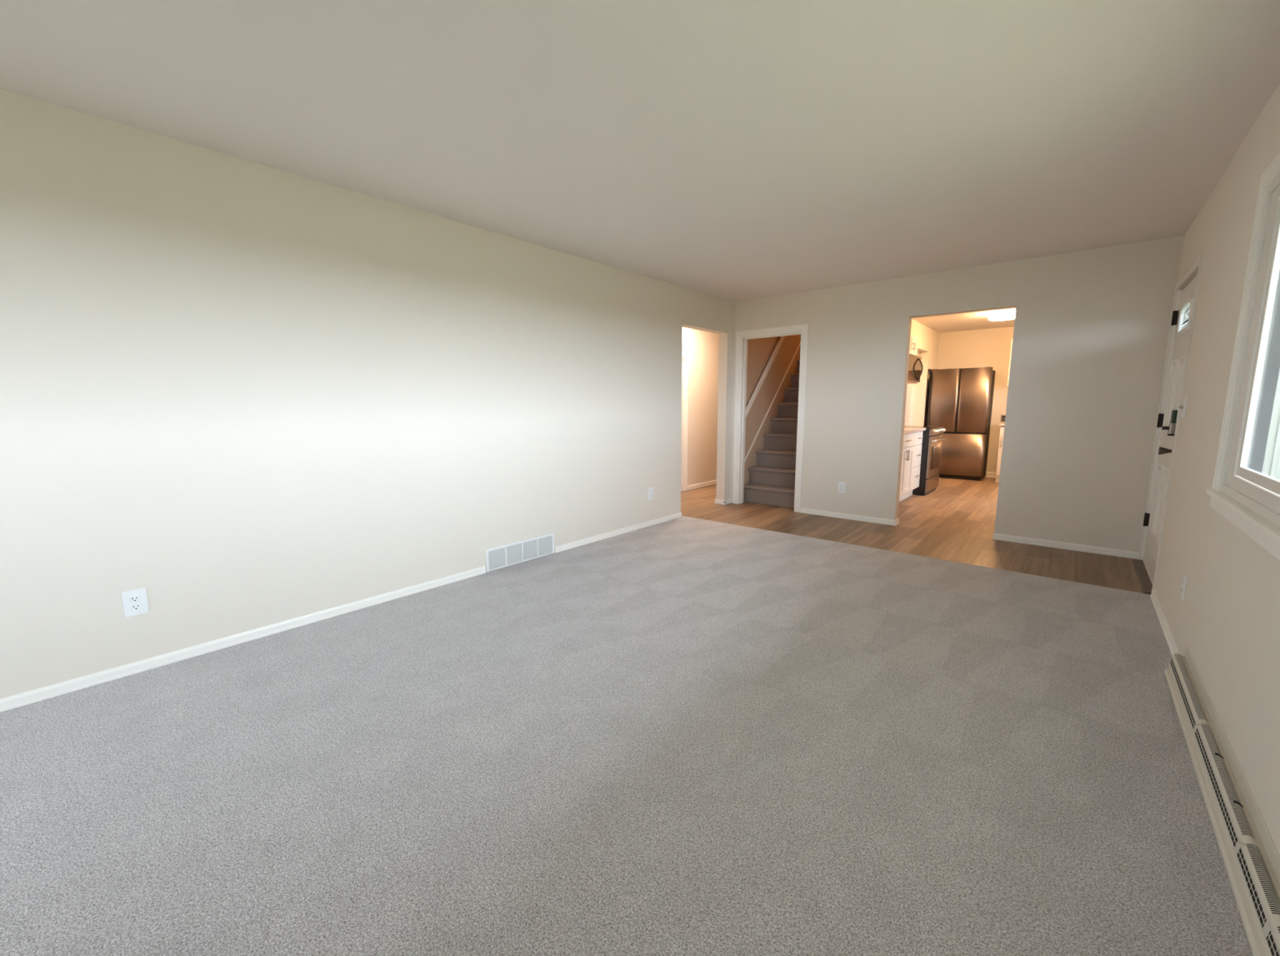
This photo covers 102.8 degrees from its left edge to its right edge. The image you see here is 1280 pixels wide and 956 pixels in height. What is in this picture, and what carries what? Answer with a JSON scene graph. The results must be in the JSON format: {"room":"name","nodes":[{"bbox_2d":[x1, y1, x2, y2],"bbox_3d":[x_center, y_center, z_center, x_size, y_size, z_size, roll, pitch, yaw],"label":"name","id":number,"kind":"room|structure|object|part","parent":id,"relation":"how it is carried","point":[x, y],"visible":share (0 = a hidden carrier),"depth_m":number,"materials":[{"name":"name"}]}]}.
{"room":"empty living room","nodes":[
{"label":"empty living room","id":0,"kind":"room"},
{"bbox_2d":[0,88,734,698],"bbox_3d":[-1.364,-0.480,3.481,0.120,2.446,7.600,7,11,40],"label":"wall","id":1,"kind":"structure","parent":0,"point":[245,395],"depth_m":2.69,"materials":[{"name":"white paint"}]},
{"bbox_2d":[120,587,149,617],"bbox_3d":[-2.341,0.578,2.369,0.009,0.121,0.082,7,11,40],"label":"wall outlet","id":2,"kind":"object","parent":1,"relation":"attached to","point":[135,602],"visible":1,"depth_m":2.37,"materials":[{"name":"white plastic"}]},
{"bbox_2d":[128,595,140,602],"bbox_3d":[-2.339,0.559,2.365,0.004,0.028,0.034,7,11,40],"label":"receptacle","id":3,"kind":"object","parent":2,"relation":"attached to","point":[132,598],"depth_m":2.36,"materials":[{"name":"white plastic"}]},
{"bbox_2d":[130,603,141,610],"bbox_3d":[-2.339,0.598,2.371,0.004,0.028,0.034,7,11,40],"label":"receptacle","id":4,"kind":"object","parent":2,"relation":"attached to","point":[134,606],"depth_m":2.37,"materials":[{"name":"white plastic"}]},
{"bbox_2d":[0,511,681,711],"bbox_3d":[-1.656,0.769,3.203,0.016,0.056,6.525,7,11,40],"label":"baseboard","id":5,"kind":"structure","parent":1,"relation":"attached to","point":[20,700],"depth_m":2.69,"materials":[{"name":"white wood"}]},
{"bbox_2d":[484,532,555,572],"bbox_3d":[-0.931,0.577,4.036,0.016,0.176,0.653,7,11,40],"label":"air vent","id":6,"kind":"object","parent":1,"relation":"in","point":[499,557],"visible":1,"depth_m":4.01,"materials":[{"name":"white metal"}]},
{"bbox_3d":[-1.082,0.606,3.863,0.010,0.134,0.146,7,11,40],"label":"louvre panel","id":7,"kind":"part","parent":6,"relation":"part of","materials":[{"name":"white metal"}]},
{"bbox_3d":[-0.981,0.589,3.980,0.010,0.134,0.140,7,11,40],"label":"louvre panel","id":8,"kind":"part","parent":6,"relation":"part of","materials":[{"name":"white metal"}]},
{"bbox_3d":[-0.883,0.572,4.095,0.010,0.134,0.140,7,11,40],"label":"louvre panel","id":9,"kind":"part","parent":6,"relation":"part of","materials":[{"name":"white metal"}]},
{"bbox_3d":[-0.782,0.555,4.212,0.010,0.134,0.146,7,11,40],"label":"louvre panel","id":10,"kind":"part","parent":6,"relation":"part of","materials":[{"name":"white metal"}]},
{"bbox_2d":[648,487,653,499],"bbox_3d":[0.114,0.158,5.223,0.009,0.121,0.078,7,11,40],"label":"wall outlet","id":11,"kind":"object","parent":1,"relation":"attached to","point":[651,491],"visible":1,"depth_m":5.22,"materials":[{"name":"white plastic"}]},
{"bbox_2d":[714,498,731,504],"bbox_3d":[1.051,0.290,6.449,0.146,0.056,0.169,7,11,40],"label":"baseboard","id":12,"kind":"object","parent":1,"relation":"attached to","point":[728,500],"visible":1,"depth_m":6.39,"materials":[{"name":"white wood"}]},
{"bbox_2d":[0,0,1279,333],"bbox_3d":[1.238,-1.885,4.168,5.010,0.120,12.560,7,11,40],"label":"ceiling","id":13,"kind":"structure","parent":0,"point":[731,150],"depth_m":2.10,"materials":[{"name":"paint"}]},
{"bbox_2d":[987,310,1015,320],"bbox_3d":[4.918,-2.190,6.917,0.352,0.087,0.352,7,11,40],"label":"ceiling lamp","id":14,"kind":"object","parent":13,"relation":"attached to","point":[1011,314],"visible":0.89,"depth_m":6.82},
{"bbox_2d":[680,327,719,491],"bbox_3d":[-0.242,-0.790,5.602,1.010,2.446,12.320,7,11,40],"label":"wall","id":15,"kind":"structure","parent":0,"point":[704,346],"depth_m":7.54,"materials":[{"name":"white paint"}]},
{"bbox_2d":[680,339,688,491],"bbox_3d":[0.289,-0.808,6.855,0.068,2.121,1.130,7,11,40],"label":"door","id":16,"kind":"structure","parent":15,"relation":"in","point":[685,342],"depth_m":7.21,"materials":[{"name":"white paint"}]},
{"bbox_2d":[687,479,716,490],"bbox_3d":[1.488,0.009,8.353,0.016,0.066,2.470,7,11,40],"label":"baseboard","id":17,"kind":"structure","parent":15,"relation":"attached to","point":[713,482],"depth_m":7.70,"materials":[{"name":"white wood"}]},
{"bbox_2d":[744,334,800,458],"bbox_3d":[2.915,-2.411,7.439,1.150,5.106,4.260,7,11,40],"label":"wall","id":18,"kind":"structure","parent":0,"point":[760,351],"depth_m":6.79,"materials":[{"name":"beige paint"}]},
{"bbox_2d":[746,336,785,416],"bbox_3d":[2.171,-2.338,7.221,0.067,2.963,2.770,7,11,40],"label":"handrail","id":19,"kind":"object","parent":18,"relation":"attached to","point":[751,401],"visible":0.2,"depth_m":6.66,"materials":[{"name":"white wood"}]},
{"bbox_2d":[680,476,1142,593],"bbox_3d":[1.248,0.652,4.533,5.010,0.114,12.560,7,11,40],"label":"floor","id":20,"kind":"structure","parent":0,"point":[955,521],"depth_m":5.01,"materials":[{"name":"wood"}]},
{"bbox_2d":[0,515,1253,955],"bbox_3d":[-0.227,0.957,2.031,3.730,0.006,6.570,7,11,40],"label":"carpet","id":21,"kind":"object","parent":20,"relation":"on","point":[683,735],"visible":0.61,"depth_m":1.70,"materials":[{"name":"grey carpet"}]},
{"bbox_2d":[743,342,800,507],"bbox_3d":[2.544,-1.397,7.109,0.947,3.196,2.886,7,11,40],"label":"staircase","id":22,"kind":"structure","parent":20,"relation":"on","point":[770,461],"depth_m":6.73,"materials":[{"name":"beige carpet"}]},
{"bbox_2d":[898,432,914,502],"bbox_3d":[3.045,-0.126,6.404,0.561,0.878,0.780,7,11,40],"label":"base cabinet","id":23,"kind":"object","parent":20,"relation":"on","point":[908,438],"visible":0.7,"depth_m":6.31,"materials":[{"name":"white paint"}]},
{"bbox_3d":[3.108,-0.056,6.119,0.020,0.578,0.409,7,11,40],"label":"door","id":24,"kind":"part","parent":23,"relation":"part of","materials":[{"name":"white paint"}]},
{"bbox_3d":[3.360,-0.099,6.411,0.020,0.578,0.360,7,11,40],"label":"door","id":25,"kind":"part","parent":23,"relation":"part of","materials":[{"name":"white paint"}]},
{"bbox_3d":[3.224,-0.451,6.202,0.020,0.166,0.773,7,11,40],"label":"drawer","id":26,"kind":"part","parent":23,"relation":"part of","materials":[{"name":"white paint"}]},
{"bbox_2d":[903,426,925,434],"bbox_3d":[3.189,-0.607,6.510,0.558,0.037,1.255,7,11,40],"label":"countertop","id":27,"kind":"structure","parent":23,"relation":"on","point":[907,429],"depth_m":6.45,"materials":[{"name":"stone"}]},
{"bbox_2d":[903,431,923,499],"bbox_3d":[3.448,-0.195,6.873,0.561,0.878,0.465,7,11,40],"label":"base cabinet","id":28,"kind":"object","parent":20,"relation":"on","point":[918,437],"visible":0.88,"depth_m":6.70,"materials":[{"name":"white paint"}]},
{"bbox_3d":[3.629,-0.003,6.745,0.020,0.290,0.459,7,11,40],"label":"drawer","id":29,"kind":"part","parent":28,"relation":"part of","materials":[{"name":"white paint"}]},
{"bbox_3d":[3.628,-0.292,6.703,0.020,0.281,0.459,7,11,40],"label":"drawer","id":30,"kind":"part","parent":28,"relation":"part of","materials":[{"name":"white paint"}]},
{"bbox_3d":[3.627,-0.520,6.670,0.020,0.166,0.459,7,11,40],"label":"drawer","id":31,"kind":"part","parent":28,"relation":"part of","materials":[{"name":"white paint"}]},
{"bbox_2d":[904,424,945,495],"bbox_3d":[3.903,-0.281,7.295,0.682,0.924,0.764,7,11,40],"label":"range","id":32,"kind":"object","parent":20,"relation":"on","point":[932,438],"visible":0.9,"depth_m":6.93,"materials":[{"name":"silver metal"}]},
{"bbox_2d":[904,424,942,428],"bbox_3d":[3.872,-0.731,7.255,0.605,0.022,0.764,7,11,40],"label":"cooktop","id":33,"kind":"object","parent":32,"relation":"in","point":[905,425],"depth_m":7.08,"materials":[{"name":"black glass"}]},
{"bbox_3d":[4.103,0.071,7.174,0.026,0.177,0.752,7,11,40],"label":"storage drawer","id":34,"kind":"part","parent":32,"relation":"part of","materials":[{"name":"silver metal"}]},
{"bbox_3d":[4.103,-0.308,7.119,0.028,0.565,0.752,7,11,40],"label":"oven door","id":35,"kind":"part","parent":32,"relation":"part of","materials":[{"name":"silver metal"}]},
{"bbox_3d":[4.107,-0.646,7.066,0.042,0.088,0.756,7,11,40],"label":"control panel","id":36,"kind":"part","parent":32,"relation":"part of","materials":[{"name":"silver metal"}]},
{"bbox_3d":[4.136,-0.530,7.057,0.067,0.026,0.678,7,11,40],"label":"door handle","id":37,"kind":"part","parent":32,"relation":"part of","materials":[{"name":"metal"}]},
{"bbox_2d":[925,366,995,480],"bbox_3d":[5.315,-0.906,8.538,0.872,1.796,0.548,7,11,40],"label":"refrigerator","id":38,"kind":"object","parent":20,"relation":"on","point":[960,400],"visible":0.9,"depth_m":8.28,"materials":[{"name":"silver metal"}]},
{"bbox_3d":[5.002,-1.276,8.428,0.418,1.020,0.060,7,11,40],"label":"door","id":39,"kind":"part","parent":38,"relation":"part of","materials":[{"name":"silver metal"}]},
{"bbox_3d":[5.169,-0.390,8.416,0.846,0.678,0.060,7,11,40],"label":"freezer drawer","id":40,"kind":"part","parent":38,"relation":"part of","materials":[{"name":"silver metal"}]},
{"bbox_3d":[5.327,-1.238,8.155,0.421,1.020,0.060,7,11,40],"label":"door","id":41,"kind":"part","parent":38,"relation":"part of","materials":[{"name":"silver metal"}]},
{"bbox_2d":[995,426,1004,482],"bbox_3d":[6.039,-0.368,8.016,0.648,0.874,0.632,7,11,40],"label":"base cabinet","id":42,"kind":"object","parent":20,"relation":"on","point":[1002,428],"visible":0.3,"depth_m":7.99,"materials":[{"name":"white paint"}]},
{"bbox_3d":[5.787,-0.321,7.878,0.446,0.601,0.020,7,11,40],"label":"door","id":43,"kind":"part","parent":42,"relation":"part of","materials":[{"name":"white paint"}]},
{"bbox_3d":[5.785,-0.701,7.824,0.446,0.147,0.020,7,11,40],"label":"drawer","id":44,"kind":"part","parent":42,"relation":"part of","materials":[{"name":"white paint"}]},
{"bbox_2d":[904,319,939,425],"bbox_3d":[3.581,-1.063,7.397,0.320,2.446,4.600,7,11,40],"label":"wall","id":45,"kind":"structure","parent":0,"point":[928,338],"depth_m":8.46,"materials":[{"name":"white paint"}]},
{"bbox_2d":[904,386,914,424],"bbox_3d":[3.682,-0.610,7.523,0.011,1.500,2.460,7,11,40],"label":"panel","id":46,"kind":"object","parent":45,"relation":"attached to","point":[910,390],"visible":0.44,"depth_m":8.22,"materials":[{"name":"white paint"}]},
{"bbox_2d":[909,334,918,355],"bbox_3d":[3.755,-1.887,7.268,0.219,0.290,0.855,7,11,40],"label":"upper cabinet","id":47,"kind":"object","parent":45,"relation":"attached to","point":[913,340],"visible":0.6,"depth_m":7.34,"materials":[{"name":"white paint"}]},
{"bbox_3d":[3.792,-1.890,7.201,0.020,0.265,0.323,7,11,40],"label":"door","id":48,"kind":"part","parent":47,"relation":"part of","materials":[{"name":"white paint"}]},
{"bbox_2d":[906,353,923,383],"bbox_3d":[3.773,-1.537,7.238,0.348,0.388,0.755,7,11,40],"label":"microwave","id":49,"kind":"object","parent":47,"relation":"attached to","point":[915,363],"visible":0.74,"depth_m":7.19,"materials":[{"name":"silver metal"}]},
{"bbox_3d":[3.996,-1.557,7.285,0.073,0.304,0.024,7,11,40],"label":"handle","id":50,"kind":"part","parent":49,"relation":"part of","materials":[{"name":"metal"}]},
{"bbox_3d":[3.993,-1.925,7.434,0.020,0.265,0.288,7,11,40],"label":"door","id":51,"kind":"part","parent":47,"relation":"part of","materials":[{"name":"white paint"}]},
{"bbox_2d":[730,235,1184,551],"bbox_3d":[2.558,-0.742,5.192,3.850,2.446,0.120,7,11,40],"label":"wall","id":52,"kind":"structure","parent":0,"point":[1091,327],"depth_m":4.40,"materials":[{"name":"white paint"}]},
{"bbox_2d":[732,324,808,512],"bbox_3d":[1.545,-0.690,6.064,0.891,2.103,0.141,7,11,40],"label":"trim","id":53,"kind":"structure","parent":52,"relation":"attached to","point":[742,336],"depth_m":6.13,"materials":[{"name":"white wood"}]},
{"bbox_2d":[837,481,846,493],"bbox_3d":[2.191,0.104,5.546,0.084,0.121,0.009,7,11,40],"label":"wall outlet","id":54,"kind":"object","parent":52,"relation":"attached to","point":[842,486],"visible":1,"depth_m":5.54,"materials":[{"name":"white plastic"}]},
{"bbox_2d":[800,507,1138,559],"bbox_3d":[2.956,0.489,5.020,2.802,0.056,0.136,7,11,40],"label":"baseboard","id":55,"kind":"structure","parent":52,"relation":"attached to","point":[1095,549],"depth_m":4.53,"materials":[{"name":"white wood"}]},
{"bbox_2d":[924,326,1013,476],"bbox_3d":[5.253,-1.309,9.054,4.955,2.446,0.120,7,11,40],"label":"wall","id":56,"kind":"structure","parent":0,"point":[983,348],"depth_m":8.50,"materials":[{"name":"white paint"}]},
{"bbox_2d":[986,471,995,477],"bbox_3d":[5.932,-0.051,8.566,0.200,0.091,0.016,7,11,40],"label":"baseboard","id":57,"kind":"structure","parent":56,"relation":"attached to","point":[989,474],"depth_m":8.59,"materials":[{"name":"white wood"}]},
{"bbox_2d":[1000,414,1005,422],"bbox_3d":[5.978,-0.980,8.394,0.080,0.115,0.009,7,11,40],"label":"wall outlet","id":58,"kind":"object","parent":56,"relation":"attached to","point":[1002,416],"visible":0.69,"depth_m":8.40,"materials":[{"name":"white plastic"}]},
{"bbox_2d":[1007,338,1013,386],"bbox_3d":[6.116,-1.796,7.915,0.616,0.727,0.365,7,11,40],"label":"upper cabinet","id":59,"kind":"object","parent":56,"relation":"attached to","point":[1011,339],"visible":0.04,"depth_m":7.97,"materials":[{"name":"white paint"}]},
{"bbox_2d":[1140,83,1279,855],"bbox_3d":[3.080,-0.399,2.802,0.075,2.446,12.320,7,11,40],"label":"wall","id":60,"kind":"structure","parent":0,"point":[1228,619],"depth_m":2.19,"materials":[{"name":"white paint"}]},
{"bbox_2d":[1150,588,1181,655],"bbox_3d":[2.859,0.812,2.779,0.016,0.056,1.329,7,11,40],"label":"baseboard","id":61,"kind":"structure","parent":60,"relation":"attached to","point":[1169,636],"depth_m":2.79,"materials":[{"name":"white wood"}]},
{"bbox_2d":[1132,252,1204,594],"bbox_3d":[3.636,-0.333,3.515,0.133,2.107,1.042,7,11,40],"label":"door","id":62,"kind":"structure","parent":60,"relation":"in","point":[1146,566],"depth_m":3.58,"materials":[{"name":"white paint"}]},
{"bbox_3d":[3.779,0.139,3.743,0.011,0.505,0.265,7,11,40],"label":"panel moulding","id":63,"kind":"part","parent":62,"relation":"part of","materials":[{"name":"white wood"}]},
{"bbox_3d":[3.536,0.180,3.461,0.011,0.505,0.275,7,11,40],"label":"panel moulding","id":64,"kind":"part","parent":62,"relation":"part of","materials":[{"name":"white wood"}]},
{"bbox_3d":[3.368,-0.172,3.264,0.075,0.056,0.056,7,11,40],"label":"knob","id":65,"kind":"part","parent":62,"relation":"part of","materials":[{"name":"metal"}]},
{"bbox_3d":[3.776,-0.586,3.639,0.011,0.500,0.265,7,11,40],"label":"panel moulding","id":66,"kind":"part","parent":62,"relation":"part of","materials":[{"name":"white wood"}]},
{"bbox_3d":[3.533,-0.545,3.356,0.011,0.500,0.275,7,11,40],"label":"panel moulding","id":67,"kind":"part","parent":62,"relation":"part of","materials":[{"name":"white wood"}]},
{"bbox_3d":[3.651,-1.078,3.408,0.031,0.210,0.505,7,11,40],"label":"light frame","id":68,"kind":"part","parent":62,"relation":"part of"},
{"bbox_3d":[3.659,-1.077,3.401,0.006,0.194,0.485,7,11,40],"label":"glass pane","id":69,"kind":"part","parent":62,"relation":"part of","materials":[{"name":"glass"}]},
{"bbox_2d":[1178,397,1187,418],"bbox_3d":[3.190,-0.413,3.007,0.024,0.122,0.115,7,11,40],"label":"light switch","id":70,"kind":"object","parent":60,"relation":"attached to","point":[1183,407],"visible":1,"depth_m":2.98,"materials":[{"name":"white plastic"}]},
{"bbox_2d":[1180,573,1187,599],"bbox_3d":[2.669,0.532,2.510,0.009,0.121,0.076,7,11,40],"label":"wall outlet","id":71,"kind":"object","parent":60,"relation":"attached to","point":[1184,576],"visible":1,"depth_m":2.49,"materials":[{"name":"white plastic"}]},
{"bbox_2d":[1164,647,1279,955],"bbox_3d":[1.399,1.014,1.115,0.066,0.131,3.285,7,11,40],"label":"baseboard heater","id":72,"kind":"object","parent":60,"relation":"in","point":[1251,857],"visible":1,"depth_m":1.45,"materials":[{"name":"beige metal"}]},
{"bbox_3d":[1.423,1.016,1.095,0.003,0.131,3.285,7,11,40],"label":"plate","id":73,"kind":"part","parent":72,"relation":"part of","materials":[{"name":"beige metal"}]},
{"bbox_2d":[1205,153,1279,560],"bbox_3d":[1.517,-0.366,0.976,0.105,1.308,2.881,7,11,40],"label":"window","id":74,"kind":"structure","parent":60,"relation":"in","point":[1255,362],"depth_m":1.91,"materials":[{"name":"clear glass"},{"name":"white vinyl"},{"name":"white paint"}]},
{"bbox_3d":[1.510,0.243,1.072,0.080,0.074,2.881,7,11,40],"label":"sill","id":75,"kind":"part","parent":74,"relation":"part of","materials":[{"name":"white wood"}]},
{"bbox_3d":[1.902,-0.437,1.427,0.018,1.002,1.234,7,11,40],"label":"sash","id":76,"kind":"part","parent":74,"relation":"part of","materials":[{"name":"white plastic"}]},
{"label":"outside","id":77,"kind":"structure","parent":0,"visible":0},
{"bbox_3d":[8.766,1.757,0.139,100.000,0.120,120.000,7,11,40],"label":"ground","id":78,"kind":"structure","parent":77,"visible":0},
{"bbox_2d":[1262,368,1279,479],"bbox_3d":[16.052,-3.606,8.345,11.200,8.100,7.800,7,11,40],"label":"house","id":79,"kind":"structure","parent":78,"relation":"on","point":[1271,466],"depth_m":8.68,"materials":[{"name":"white wood"}]}
]}

